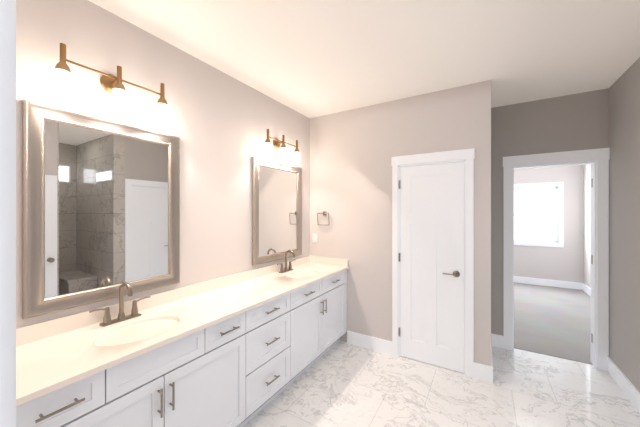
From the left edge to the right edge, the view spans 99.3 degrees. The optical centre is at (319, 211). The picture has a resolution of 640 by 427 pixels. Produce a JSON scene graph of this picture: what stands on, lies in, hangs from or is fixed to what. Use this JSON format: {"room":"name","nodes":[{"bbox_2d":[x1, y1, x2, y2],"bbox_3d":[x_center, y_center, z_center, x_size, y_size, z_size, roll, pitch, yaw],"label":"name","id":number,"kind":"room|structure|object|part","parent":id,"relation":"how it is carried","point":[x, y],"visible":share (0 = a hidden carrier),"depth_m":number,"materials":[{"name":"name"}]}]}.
{"room":"bathroom","nodes":[
{"label":"bathroom","id":0,"kind":"room"},
{"bbox_2d":[16,0,309,327],"bbox_3d":[-1.062,0.170,2.104,0.120,2.760,5.220,0,0,31],"label":"wall","id":1,"kind":"structure","parent":0,"point":[219,123],"depth_m":2.05,"materials":[{"name":"paint"}]},
{"bbox_2d":[22,99,179,318],"bbox_3d":[-1.239,-0.015,1.662,0.032,1.070,0.792,0,0,31],"label":"mirror","id":2,"kind":"object","parent":1,"relation":"attached to","point":[100,209],"visible":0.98,"depth_m":1.56,"materials":[{"name":"silver glass"}]},
{"bbox_3d":[-1.248,-0.015,1.667,0.006,0.922,0.644,0,0,31],"label":"glass","id":3,"kind":"part","parent":2,"relation":"part of","materials":[{"name":"grey mirror"}]},
{"bbox_2d":[53,43,168,118],"bbox_3d":[-1.207,-0.744,1.617,0.135,0.227,0.572,0,0,31],"label":"sconce","id":4,"kind":"object","parent":1,"relation":"attached to","point":[113,85],"visible":1,"depth_m":1.58,"materials":[{"name":"brown metal"}]},
{"bbox_3d":[-1.181,-0.672,1.600,0.072,0.084,0.572,0,0,31],"label":"bulb glass","id":5,"kind":"part","parent":4,"relation":"part of","materials":[{"name":"white glass"}]},
{"bbox_2d":[252,156,301,265],"bbox_3d":[-0.438,-0.010,2.980,0.032,1.060,0.805,0,0,31],"label":"mirror","id":6,"kind":"object","parent":1,"relation":"attached to","point":[276,210],"visible":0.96,"depth_m":2.93,"materials":[{"name":"silver glass"}]},
{"bbox_3d":[-0.447,-0.010,2.985,0.006,0.912,0.657,0,0,31],"label":"glass","id":7,"kind":"part","parent":6,"relation":"part of","materials":[{"name":"mirror"}]},
{"bbox_2d":[264,129,299,159],"bbox_3d":[-0.417,-0.709,2.917,0.135,0.227,0.557,0,0,31],"label":"sconce","id":8,"kind":"object","parent":1,"relation":"attached to","point":[276,145],"visible":1,"depth_m":2.89,"materials":[{"name":"brown metal"}]},
{"bbox_3d":[-0.390,-0.637,2.901,0.072,0.084,0.557,0,0,31],"label":"bulb glass","id":9,"kind":"part","parent":8,"relation":"part of","materials":[{"name":"white glass"}]},
{"bbox_2d":[88,0,639,117],"bbox_3d":[1.826,-1.260,2.455,4.690,0.100,8.820,0,0,31],"label":"ceiling","id":10,"kind":"structure","parent":0,"point":[312,58],"depth_m":1.95,"materials":[{"name":"paint"}]},
{"bbox_2d":[310,80,490,365],"bbox_3d":[0.747,0.170,3.053,1.984,2.760,0.120,0,0,31],"label":"wall","id":11,"kind":"structure","parent":0,"point":[353,152],"depth_m":3.03,"materials":[{"name":"paint"}]},
{"bbox_2d":[312,233,316,242],"bbox_3d":[-0.066,0.333,3.471,0.070,0.115,0.008,0,0,31],"label":"electrical outlet plate","id":12,"kind":"object","parent":11,"relation":"attached to","point":[314,238],"visible":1,"depth_m":3.47,"materials":[{"name":"white plastic"}]},
{"bbox_2d":[317,211,328,225],"bbox_3d":[0.048,0.078,3.374,0.170,0.174,0.056,0,0,31],"label":"ring","id":13,"kind":"object","parent":11,"relation":"attached to","point":[324,213],"visible":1,"depth_m":3.38,"materials":[{"name":"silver metal"}]},
{"bbox_2d":[347,331,391,354],"bbox_3d":[0.556,1.480,3.089,0.540,0.140,0.015,0,0,31],"label":"baseboard","id":14,"kind":"structure","parent":11,"relation":"attached to","point":[373,343],"depth_m":3.07,"materials":[{"name":"white wood"}]},
{"bbox_2d":[399,162,463,372],"bbox_3d":[1.106,0.530,2.752,0.622,2.023,0.097,0,0,31],"label":"closet door","id":15,"kind":"structure","parent":11,"relation":"in","point":[431,261],"depth_m":2.75,"materials":[{"name":"white wood"}]},
{"bbox_2d":[391,148,474,377],"bbox_3d":[1.143,0.477,2.799,0.781,2.145,0.141,0,0,31],"label":"door frame","id":16,"kind":"structure","parent":11,"relation":"attached to","point":[466,157],"depth_m":2.60,"materials":[{"name":"white wood"}]},
{"bbox_2d":[489,333,492,382],"bbox_3d":[1.773,1.480,2.817,0.015,0.140,0.815,0,0,31],"label":"baseboard","id":17,"kind":"structure","parent":11,"relation":"attached to","point":[490,367],"depth_m":2.48,"materials":[{"name":"white wood"}]},
{"bbox_2d":[243,340,639,426],"bbox_3d":[0.875,1.600,0.891,4.690,0.100,5.160,0,0,31],"label":"floor","id":18,"kind":"structure","parent":0,"point":[340,383],"depth_m":2.30,"materials":[{"name":"tile"}]},
{"bbox_2d":[16,250,348,426],"bbox_3d":[-0.637,0.980,2.138,0.564,1.140,2.874,0,0,31],"label":"bathroom vanity","id":19,"kind":"object","parent":18,"relation":"on","point":[241,349],"visible":1,"depth_m":1.61,"materials":[{"name":"white wood"}]},
{"bbox_2d":[88,281,150,326],"bbox_3d":[-1.145,0.527,1.598,0.148,0.236,0.316,0,0,31],"label":"faucet","id":20,"kind":"object","parent":19,"relation":"on","point":[135,317],"depth_m":1.61,"materials":[{"name":"silver metal"}]},
{"bbox_2d":[276,250,295,273],"bbox_3d":[-0.329,0.527,2.940,0.148,0.236,0.316,0,0,31],"label":"faucet","id":21,"kind":"object","parent":19,"relation":"on","point":[285,270],"depth_m":2.95,"materials":[{"name":"silver metal"}]},
{"bbox_2d":[514,165,581,282],"bbox_3d":[4.107,0.170,6.159,2.640,2.760,0.120,0,0,31],"label":"wall","id":22,"kind":"structure","parent":0,"point":[570,261],"depth_m":5.58,"materials":[{"name":"paint"}]},
{"bbox_2d":[514,182,563,247],"bbox_3d":[4.470,0.055,5.904,1.225,1.340,0.098,0,0,31],"label":"bedroom window","id":23,"kind":"structure","parent":22,"relation":"in","point":[538,214],"depth_m":5.80,"materials":[{"name":"white glass"}]},
{"bbox_2d":[514,276,581,289],"bbox_3d":[4.072,1.480,6.101,2.640,0.140,0.015,0,0,31],"label":"baseboard","id":24,"kind":"structure","parent":22,"relation":"attached to","point":[561,284],"depth_m":5.67,"materials":[{"name":"white wood"}]},
{"bbox_2d":[491,88,608,335],"bbox_3d":[2.267,0.170,3.064,4.570,2.760,0.120,0,0,31],"label":"wall","id":25,"kind":"structure","parent":0,"point":[575,122],"depth_m":2.96,"materials":[{"name":"paint"}]},
{"bbox_2d":[503,148,609,370],"bbox_3d":[2.485,0.460,2.932,0.875,2.180,0.162,0,0,31],"label":"door frame","id":26,"kind":"structure","parent":25,"relation":"attached to","point":[598,159],"depth_m":2.73,"materials":[{"name":"white wood"}]},
{"bbox_2d":[591,178,592,342],"bbox_3d":[2.772,0.495,2.772,0.002,1.670,0.035,0,0,31],"label":"door hinges","id":27,"kind":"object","parent":26,"relation":"attached to","point":[591,260],"depth_m":2.77,"materials":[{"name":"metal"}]},
{"bbox_2d":[514,282,591,364],"bbox_3d":[3.166,1.598,4.659,4.690,0.104,3.660,0,0,31],"label":"floor","id":28,"kind":"structure","parent":0,"point":[552,321],"depth_m":3.84,"materials":[{"name":"grey carpet"}]},
{"bbox_2d":[582,164,590,287],"bbox_3d":[4.395,0.170,3.947,0.150,2.760,3.600,0,0,31],"label":"wall","id":29,"kind":"structure","parent":0,"point":[586,169],"depth_m":5.23,"materials":[{"name":"paint"}]},
{"bbox_2d":[582,283,590,295],"bbox_3d":[4.320,1.480,3.923,0.015,0.140,3.480,0,0,31],"label":"baseboard","id":30,"kind":"structure","parent":29,"relation":"attached to","point":[585,288],"depth_m":5.18,"materials":[{"name":"white wood"}]},
{"bbox_2d":[609,57,639,391],"bbox_3d":[1.916,0.170,1.054,0.120,2.760,3.680,0,0,31],"label":"wall","id":31,"kind":"structure","parent":0,"point":[624,225],"depth_m":2.34,"materials":[{"name":"paint"}]},
{"bbox_2d":[607,357,639,412],"bbox_3d":[2.612,1.480,2.328,0.015,0.140,0.750,0,0,31],"label":"baseboard","id":32,"kind":"structure","parent":31,"relation":"attached to","point":[615,372],"depth_m":2.32,"materials":[{"name":"white wood"}]},
{"bbox_3d":[0.241,0.170,-0.151,4.690,2.760,0.120,0,0,31],"label":"wall","id":33,"kind":"structure","parent":0,"visible":0},
{"bbox_2d":[0,0,15,426],"bbox_3d":[0.026,0.475,-0.011,1.040,2.150,0.146,0,0,31],"label":"trim","id":34,"kind":"structure","parent":33,"relation":"attached to","point":[7,213],"depth_m":0.27,"materials":[{"name":"white wood"}]}
]}

